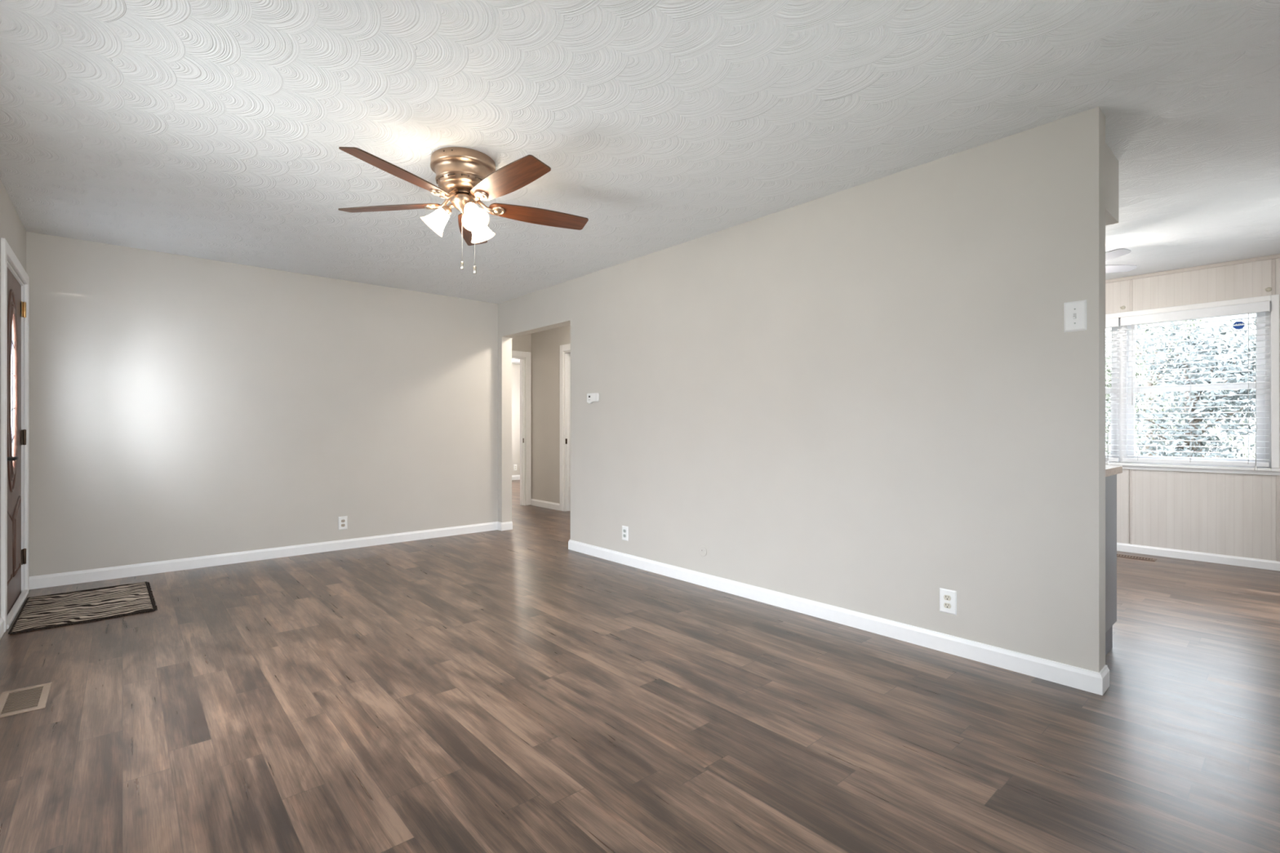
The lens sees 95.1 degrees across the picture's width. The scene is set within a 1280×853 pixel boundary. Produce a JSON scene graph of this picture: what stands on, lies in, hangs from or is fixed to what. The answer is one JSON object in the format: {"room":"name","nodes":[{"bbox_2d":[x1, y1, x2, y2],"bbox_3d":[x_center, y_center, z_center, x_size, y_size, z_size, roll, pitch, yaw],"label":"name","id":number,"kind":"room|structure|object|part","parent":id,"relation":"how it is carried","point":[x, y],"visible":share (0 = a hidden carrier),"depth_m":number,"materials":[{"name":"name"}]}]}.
{"room":"living room","nodes":[
{"label":"living room","id":0,"kind":"room"},
{"bbox_2d":[0,178,26,617],"bbox_3d":[-2.110,-0.113,1.539,0.140,2.440,6.602,0,0,-41],"label":"wall","id":1,"kind":"structure","parent":0,"point":[12,229],"depth_m":3.37,"materials":[{"name":"beige paint"}]},
{"bbox_2d":[0,617,4,639],"bbox_3d":[-1.645,1.063,1.129,0.014,0.087,5.372,0,0,-41],"label":"baseboard","id":2,"kind":"structure","parent":1,"relation":"attached to","point":[2,620],"depth_m":3.09,"materials":[{"name":"white paint"}]},
{"bbox_2d":[0,237,29,632],"bbox_3d":[-3.817,0.044,3.506,0.189,2.125,1.066,0,0,-41],"label":"door","id":3,"kind":"structure","parent":1,"relation":"in","point":[15,294],"depth_m":3.59,"materials":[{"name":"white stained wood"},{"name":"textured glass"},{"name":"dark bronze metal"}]},
{"bbox_3d":[-3.797,-0.218,3.524,0.006,0.980,0.310,0,0,-41],"label":"oval glass","id":4,"kind":"part","parent":3,"relation":"part of","materials":[{"name":"clear glass"}]},
{"bbox_3d":[-3.792,-0.218,3.529,0.028,1.228,0.458,0,0,-41],"label":"oval moulding","id":5,"kind":"part","parent":3,"relation":"part of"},
{"bbox_3d":[-3.542,0.177,3.292,0.060,0.064,0.148,0,0,-41],"label":"lever handle","id":6,"kind":"part","parent":3,"relation":"part of","materials":[{"name":"black plastic"}]},
{"bbox_3d":[-3.789,0.679,3.530,0.018,0.471,0.684,0,0,-41],"label":"panel","id":7,"kind":"part","parent":3,"relation":"part of","materials":[{"name":"brown wood"}]},
{"bbox_2d":[26,231,497,576],"bbox_3d":[-2.845,-0.113,5.230,3.651,2.440,0.100,0,0,-41],"label":"wall","id":8,"kind":"structure","parent":0,"point":[181,406],"depth_m":4.76,"materials":[{"name":"beige paint"}]},
{"bbox_2d":[29,521,512,589],"bbox_3d":[-2.773,1.063,5.160,3.637,0.087,0.099,0,0,-41],"label":"baseboard","id":9,"kind":"structure","parent":8,"relation":"attached to","point":[148,568],"depth_m":4.79,"materials":[{"name":"white paint"}]},
{"bbox_2d":[337,515,347,529],"bbox_3d":[-2.688,0.869,5.295,0.076,0.120,0.009,0,0,-41],"label":"wall outlet","id":10,"kind":"object","parent":8,"relation":"attached to","point":[342,521],"visible":1,"depth_m":5.29,"materials":[{"name":"white plastic"}]},
{"bbox_2d":[511,363,519,475],"bbox_3d":[-3.374,-0.113,11.662,4.800,2.440,0.100,0,0,-41],"label":"wall","id":11,"kind":"structure","parent":0,"point":[515,367],"depth_m":12.28,"materials":[{"name":"beige paint"}]},
{"bbox_2d":[511,475,519,479],"bbox_3d":[-3.336,1.057,11.619,4.600,0.100,0.014,0,0,-41],"label":"baseboard","id":12,"kind":"structure","parent":11,"relation":"attached to","point":[513,477],"depth_m":12.26,"materials":[{"name":"white paint"}]},
{"bbox_2d":[511,333,531,357],"bbox_3d":[-0.929,-0.113,8.943,4.740,2.440,0.110,0,0,-41],"label":"wall","id":13,"kind":"structure","parent":0,"point":[522,343],"depth_m":8.23,"materials":[{"name":"beige paint"}]},
{"bbox_2d":[511,350,531,505],"bbox_3d":[-1.951,0.022,8.035,0.965,2.170,0.139,0,0,-41],"label":"door frame","id":14,"kind":"structure","parent":13,"relation":"attached to","point":[526,359],"depth_m":8.27,"materials":[{"name":"white paint"}]},
{"bbox_2d":[531,324,570,503],"bbox_3d":[-0.522,-0.113,7.254,0.120,2.440,2.959,0,0,-41],"label":"wall","id":15,"kind":"structure","parent":0,"point":[545,344],"depth_m":8.02,"materials":[{"name":"beige paint"}]},
{"bbox_2d":[530,498,559,511],"bbox_3d":[-1.306,1.062,8.039,0.014,0.090,0.744,0,0,-41],"label":"baseboard","id":16,"kind":"structure","parent":15,"relation":"attached to","point":[556,506],"depth_m":8.01,"materials":[{"name":"white paint"}]},
{"bbox_2d":[560,343,570,511],"bbox_3d":[-0.694,0.012,7.439,0.143,2.190,0.963,0,0,-41],"label":"door frame","id":17,"kind":"structure","parent":15,"relation":"attached to","point":[565,357],"depth_m":7.71,"materials":[{"name":"white paint"}]},
{"bbox_2d":[0,480,1279,852],"bbox_3d":[-0.758,1.167,6.139,8.400,0.120,12.000,0,0,-41],"label":"floor","id":18,"kind":"structure","parent":0,"point":[517,690],"depth_m":2.17,"materials":[{"name":"brown wood"}]},
{"bbox_2d":[0,682,52,717],"bbox_3d":[-2.498,1.105,2.369,0.147,0.005,0.300,0,0,-41],"label":"floor vent","id":19,"kind":"object","parent":18,"relation":"in","point":[28,699],"visible":1,"depth_m":2.37,"materials":[{"name":"beige metal"}]},
{"bbox_2d":[8,581,157,634],"bbox_3d":[-3.427,1.101,3.645,0.625,0.012,0.892,0,0,-41],"label":"door mat","id":20,"kind":"object","parent":18,"relation":"on","point":[45,611],"visible":1,"depth_m":3.58,"materials":[{"name":"beige fabric"}]},
{"bbox_2d":[1105,474,1116,655],"bbox_3d":[1.296,0.672,3.834,0.698,0.869,2.775,0,0,-41],"label":"base cabinet","id":21,"kind":"object","parent":18,"relation":"on","point":[1110,481],"visible":0.07,"depth_m":2.89,"materials":[{"name":"grey paint"}]},
{"bbox_2d":[1105,465,1122,476],"bbox_3d":[1.304,0.218,3.832,0.708,0.038,2.788,0,0,-41],"label":"countertop","id":22,"kind":"structure","parent":21,"relation":"on","point":[1110,470],"depth_m":2.90,"materials":[{"name":"beige laminate"}]},
{"bbox_2d":[1116,554,1156,561],"bbox_3d":[4.176,1.105,4.976,0.110,0.005,0.320,0,0,-41],"label":"floor vent","id":23,"kind":"object","parent":18,"relation":"in","point":[1117,555],"visible":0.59,"depth_m":4.94,"materials":[{"name":"beige metal"}]},
{"bbox_2d":[0,0,1279,364],"bbox_3d":[-0.758,-1.393,6.139,8.400,0.120,12.000,0,0,-41],"label":"ceiling","id":24,"kind":"structure","parent":0,"point":[215,130],"depth_m":2.44,"materials":[{"name":"white paint"}]},
{"bbox_2d":[337,146,588,274],"bbox_3d":[-0.850,-1.048,2.911,1.271,0.570,1.236,0,0,-41],"label":"ceiling fan","id":25,"kind":"object","parent":24,"relation":"hanging from","point":[464,177],"visible":1,"depth_m":2.83,"materials":[{"name":"brown wood"}]},
{"bbox_3d":[-1.270,-1.121,2.990,0.530,0.006,0.140,0,13,9],"label":"blade","id":26,"kind":"part","parent":25,"relation":"part of","materials":[{"name":"brown wood"}]},
{"bbox_3d":[-1.058,-1.121,2.583,0.140,0.006,0.530,14,6,26],"label":"blade","id":27,"kind":"part","parent":25,"relation":"part of","materials":[{"name":"brown wood"}]},
{"bbox_3d":[-1.030,-1.023,2.919,0.134,0.141,0.125,0,0,-41],"label":"lamp shade","id":28,"kind":"part","parent":25,"relation":"part of","materials":[{"name":"white glass"}]},
{"bbox_2d":[440,203,454,215],"bbox_3d":[-0.963,-1.088,2.924,0.066,0.066,0.059,0,0,-41],"label":"socket","id":29,"kind":"object","parent":25,"relation":"attached to","point":[446,210],"depth_m":2.90,"materials":[{"name":"gold metal"}]},
{"bbox_3d":[-0.881,-0.801,2.897,0.016,0.040,0.015,0,0,-41],"label":"pull knob","id":30,"kind":"part","parent":25,"relation":"part of","materials":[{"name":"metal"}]},
{"bbox_3d":[-0.815,-1.045,2.841,0.048,0.070,0.065,0,0,-41],"label":"light bulb","id":31,"kind":"part","parent":25,"relation":"part of","materials":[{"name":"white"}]},
{"bbox_3d":[-0.948,-1.121,3.317,0.140,0.006,0.530,-13,2,-9],"label":"blade","id":32,"kind":"part","parent":25,"relation":"part of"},
{"bbox_3d":[-0.822,-0.962,2.910,0.003,0.322,0.003,0,0,-41],"label":"pull chain","id":33,"kind":"part","parent":25,"relation":"part of","materials":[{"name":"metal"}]},
{"bbox_3d":[-0.822,-0.783,2.910,0.016,0.040,0.015,0,0,-41],"label":"pull knob","id":34,"kind":"part","parent":25,"relation":"part of","materials":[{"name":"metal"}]},
{"bbox_3d":[-0.790,-1.023,2.820,0.125,0.141,0.134,0,0,-4],"label":"lamp shade","id":35,"kind":"part","parent":25,"relation":"part of","materials":[{"name":"white glass"}]},
{"bbox_3d":[-0.834,-1.023,3.067,0.136,0.141,0.128,0,0,-41],"label":"lamp shade","id":36,"kind":"part","parent":25,"relation":"part of","materials":[{"name":"white glass"}]},
{"bbox_3d":[-0.606,-1.121,2.659,0.530,0.006,0.140,0,-13,45],"label":"blade","id":37,"kind":"part","parent":25,"relation":"part of","materials":[{"name":"brown wood"}]},
{"bbox_3d":[-0.538,-1.121,3.112,0.530,0.006,0.140,0,-13,-27],"label":"blade","id":38,"kind":"part","parent":25,"relation":"part of","materials":[{"name":"brown wood"}]},
{"bbox_2d":[511,359,519,362],"bbox_3d":[-2.372,-1.198,10.155,1.242,0.270,1.242,0,0,-41],"label":"ceiling fan","id":39,"kind":"object","parent":24,"relation":"hanging from","point":[513,360],"visible":0.02,"depth_m":10.46,"materials":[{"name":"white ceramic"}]},
{"bbox_2d":[1105,142,1118,225],"bbox_3d":[0.992,-1.178,4.086,0.580,0.310,3.594,0,0,-41],"label":"soffit","id":40,"kind":"structure","parent":24,"relation":"attached to","point":[1111,161],"depth_m":2.83,"materials":[{"name":"beige paint"}]},
{"bbox_2d":[1105,248,1137,273],"bbox_3d":[3.155,-1.198,4.475,1.024,0.270,1.003,0,0,-41],"label":"ceiling fan","id":41,"kind":"object","parent":24,"relation":"hanging from","point":[1113,254],"visible":0.05,"depth_m":4.35,"materials":[{"name":"white ceramic"}]},
{"bbox_3d":[3.244,-1.193,4.138,0.125,0.006,0.414,12,-2,-10],"label":"blade","id":42,"kind":"part","parent":41,"relation":"part of","materials":[{"name":"white laminate"}]},
{"bbox_3d":[3.509,-1.193,4.417,0.414,0.006,0.125,0,-12,8],"label":"blade","id":43,"kind":"part","parent":41,"relation":"part of","materials":[{"name":"white laminate"}]},
{"bbox_2d":[497,106,1105,672],"bbox_3d":[0.232,-0.113,4.417,0.120,2.440,5.195,0,0,-41],"label":"wall","id":44,"kind":"structure","parent":0,"point":[874,397],"depth_m":3.13,"materials":[{"name":"beige paint"}]},
{"bbox_2d":[586,392,599,403],"bbox_3d":[-0.402,-0.248,5.025,0.024,0.086,0.156,0,0,-41],"label":"thermostat","id":45,"kind":"object","parent":44,"relation":"attached to","point":[591,397],"visible":1,"depth_m":5.01,"materials":[{"name":"white plastic"}]},
{"bbox_2d":[622,525,628,541],"bbox_3d":[-0.122,0.857,4.720,0.009,0.116,0.076,0,0,-41],"label":"wall outlet","id":46,"kind":"object","parent":44,"relation":"attached to","point":[624,529],"visible":1,"depth_m":4.71,"materials":[{"name":"white plastic"}]},
{"bbox_2d":[698,546,706,556],"bbox_3d":[0.438,0.867,4.087,0.008,0.072,0.072,0,0,-41],"label":"round cover","id":47,"kind":"object","parent":44,"relation":"attached to","point":[702,550],"visible":1,"depth_m":4.08,"materials":[{"name":"beige paint"}]},
{"bbox_2d":[568,539,1109,695],"bbox_3d":[0.678,1.063,3.902,0.134,0.087,3.861,0,0,-41],"label":"baseboard","id":48,"kind":"structure","parent":44,"relation":"attached to","point":[1080,678],"depth_m":3.08,"materials":[{"name":"white paint"}]},
{"bbox_2d":[939,587,956,615],"bbox_3d":[1.511,0.857,2.873,0.009,0.118,0.080,0,0,-41],"label":"wall outlet","id":49,"kind":"object","parent":44,"relation":"attached to","point":[948,598],"visible":1,"depth_m":2.87,"materials":[{"name":"white plastic"}]},
{"bbox_2d":[943,595,951,600],"bbox_3d":[1.510,0.838,2.872,0.004,0.025,0.033,0,0,-41],"label":"receptacle","id":50,"kind":"object","parent":49,"relation":"attached to","point":[946,597],"depth_m":2.87,"materials":[{"name":"white plastic"}]},
{"bbox_2d":[943,602,951,608],"bbox_3d":[1.510,0.876,2.872,0.004,0.025,0.033,0,0,-41],"label":"receptacle","id":51,"kind":"object","parent":49,"relation":"attached to","point":[946,605],"depth_m":2.87,"materials":[{"name":"white plastic"}]},
{"bbox_2d":[1063,299,1086,332],"bbox_3d":[1.847,-0.472,2.486,0.019,0.128,0.080,0,0,-41],"label":"light switch","id":52,"kind":"object","parent":44,"relation":"attached to","point":[1074,312],"visible":1,"depth_m":2.49,"materials":[{"name":"white plastic"}]},
{"bbox_2d":[1105,257,1279,560],"bbox_3d":[3.953,-0.113,5.720,0.140,2.440,5.070,0,0,-41],"label":"wall","id":53,"kind":"structure","parent":0,"point":[1230,514],"depth_m":4.84,"materials":[{"name":"beige wood"}]},
{"bbox_2d":[1129,469,1133,544],"bbox_3d":[4.341,0.704,5.170,0.006,0.663,0.020,0,0,-41],"label":"trim","id":54,"kind":"structure","parent":53,"relation":"attached to","point":[1131,470],"depth_m":5.17,"materials":[{"name":"beige wood"}]},
{"bbox_2d":[1129,280,1133,311],"bbox_3d":[4.341,-1.163,5.170,0.006,0.279,0.020,0,0,-41],"label":"trim","id":55,"kind":"structure","parent":53,"relation":"attached to","point":[1131,281],"depth_m":5.17,"materials":[{"name":"beige wood"}]},
{"bbox_2d":[1105,294,1279,475],"bbox_3d":[4.332,-0.326,5.264,0.175,1.395,1.975,0,0,-41],"label":"window","id":56,"kind":"structure","parent":53,"relation":"in","point":[1272,435],"depth_m":4.81,"materials":[{"name":"white paint"}]},
{"bbox_3d":[4.078,-0.633,5.657,0.028,0.630,0.860,0,0,-41],"label":"sash","id":57,"kind":"part","parent":56,"relation":"part of","materials":[{"name":"white plastic"}]},
{"bbox_3d":[4.055,-0.034,5.637,0.028,0.651,0.860,0,0,-41],"label":"sash","id":58,"kind":"part","parent":56,"relation":"part of","materials":[{"name":"white plastic"}]},
{"bbox_2d":[1105,317,1119,464],"bbox_3d":[3.979,-0.319,5.571,0.074,1.314,0.916,0,0,-41],"label":"window blind","id":59,"kind":"object","parent":56,"relation":"attached to","point":[1109,322],"visible":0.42,"depth_m":5.26,"materials":[{"name":"white plastic"}]},
{"bbox_3d":[4.205,-0.298,5.275,0.009,1.210,0.039,0,0,-41],"label":"pull cord","id":60,"kind":"part","parent":59,"relation":"part of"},
{"bbox_3d":[3.986,0.292,5.577,0.052,0.035,0.904,0,0,-41],"label":"rail","id":61,"kind":"part","parent":59,"relation":"part of","materials":[{"name":"white plastic"}]},
{"bbox_3d":[4.302,0.331,5.238,0.095,0.023,1.975,0,0,-41],"label":"sill","id":62,"kind":"part","parent":56,"relation":"part of","materials":[{"name":"white paint"}]},
{"bbox_2d":[1120,301,1270,470],"bbox_3d":[4.590,-0.319,4.879,0.074,1.314,0.906,0,0,-41],"label":"window blind","id":63,"kind":"object","parent":56,"relation":"attached to","point":[1264,306],"visible":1,"depth_m":4.82,"materials":[{"name":"white plastic"}]},
{"bbox_3d":[4.597,0.292,4.885,0.052,0.035,0.894,0,0,-41],"label":"rail","id":64,"kind":"part","parent":63,"relation":"part of","materials":[{"name":"white plastic"}]},
{"bbox_3d":[4.597,-0.316,4.885,0.056,1.215,0.673,0,0,-41],"label":"ladder cord","id":65,"kind":"part","parent":63,"relation":"part of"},
{"bbox_3d":[4.813,-0.298,4.588,0.009,1.210,0.039,0,0,-41],"label":"pull cord","id":66,"kind":"part","parent":63,"relation":"part of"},
{"bbox_3d":[4.666,-0.034,4.946,0.028,0.651,0.845,0,0,-41],"label":"sash","id":67,"kind":"part","parent":56,"relation":"part of","materials":[{"name":"white plastic"}]},
{"bbox_3d":[4.689,-0.633,4.966,0.028,0.630,0.845,0,0,-41],"label":"sash","id":68,"kind":"part","parent":56,"relation":"part of","materials":[{"name":"white plastic"}]},
{"bbox_2d":[1232,321,1244,329],"bbox_3d":[4.868,-0.828,4.756,0.002,0.063,0.066,0,0,-41],"label":"window sticker","id":69,"kind":"object","parent":56,"relation":"attached to","point":[1236,327],"visible":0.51,"depth_m":4.76,"materials":[{"name":"blue plastic"}]},
{"bbox_2d":[1105,253,1279,283],"bbox_3d":[3.856,-1.318,5.714,0.012,0.030,4.950,0,0,-41],"label":"trim","id":70,"kind":"structure","parent":53,"relation":"attached to","point":[1273,256],"depth_m":4.85,"materials":[{"name":"beige wood"}]},
{"bbox_2d":[1116,542,1279,571],"bbox_3d":[3.855,1.071,5.713,0.014,0.072,4.950,0,0,-41],"label":"baseboard","id":71,"kind":"structure","parent":53,"relation":"attached to","point":[1156,551],"depth_m":4.83,"materials":[{"name":"white paint"}]},
{"bbox_2d":[1265,287,1271,291],"bbox_3d":[4.880,-1.071,4.542,0.031,0.034,0.035,0,0,-41],"label":"curtain bracket","id":72,"kind":"object","parent":53,"relation":"attached to","point":[1268,289],"visible":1,"depth_m":4.54,"materials":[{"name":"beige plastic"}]},
{"bbox_2d":[1271,258,1275,294],"bbox_3d":[4.907,-1.163,4.530,0.006,0.279,0.020,0,0,-41],"label":"trim","id":73,"kind":"structure","parent":53,"relation":"attached to","point":[1273,260],"depth_m":4.53,"materials":[{"name":"beige wood"}]},
{"bbox_2d":[1275,475,1279,561],"bbox_3d":[4.923,0.704,4.512,0.006,0.663,0.020,0,0,-41],"label":"trim","id":74,"kind":"structure","parent":53,"relation":"attached to","point":[1277,477],"depth_m":4.51,"materials":[{"name":"beige wood"}]},
{"label":"outside","id":75,"kind":"structure","parent":0,"visible":0},
{"bbox_2d":[1106,453,1254,458],"bbox_3d":[2.089,1.532,5.185,70.000,0.150,65.000,0,0,-41],"label":"ground","id":76,"kind":"structure","parent":75,"point":[1106,454],"depth_m":27.31,"materials":[{"name":"white"}]},
{"bbox_2d":[1105,335,1173,454],"bbox_3d":[8.636,-0.206,11.181,2.731,3.334,1.914,0,0,-6],"label":"tree","id":77,"kind":"object","parent":76,"relation":"on","point":[1136,353],"visible":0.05,"depth_m":11.01,"materials":[{"name":"grey plant"}]},
{"bbox_2d":[1105,318,1255,458],"bbox_3d":[7.753,-0.145,7.994,2.257,3.215,2.369,0,0,-41],"label":"tree","id":78,"kind":"object","parent":76,"relation":"on","point":[1182,439],"visible":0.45,"depth_m":7.89,"materials":[{"name":"grey plant"}]},
{"bbox_2d":[1105,315,1255,458],"bbox_3d":[12.174,-0.866,14.112,4.028,5.209,4.882,0,0,-41],"label":"tree","id":79,"kind":"object","parent":76,"relation":"on","point":[1153,384],"visible":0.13,"depth_m":13.76,"materials":[{"name":"grey plant"}]}
]}

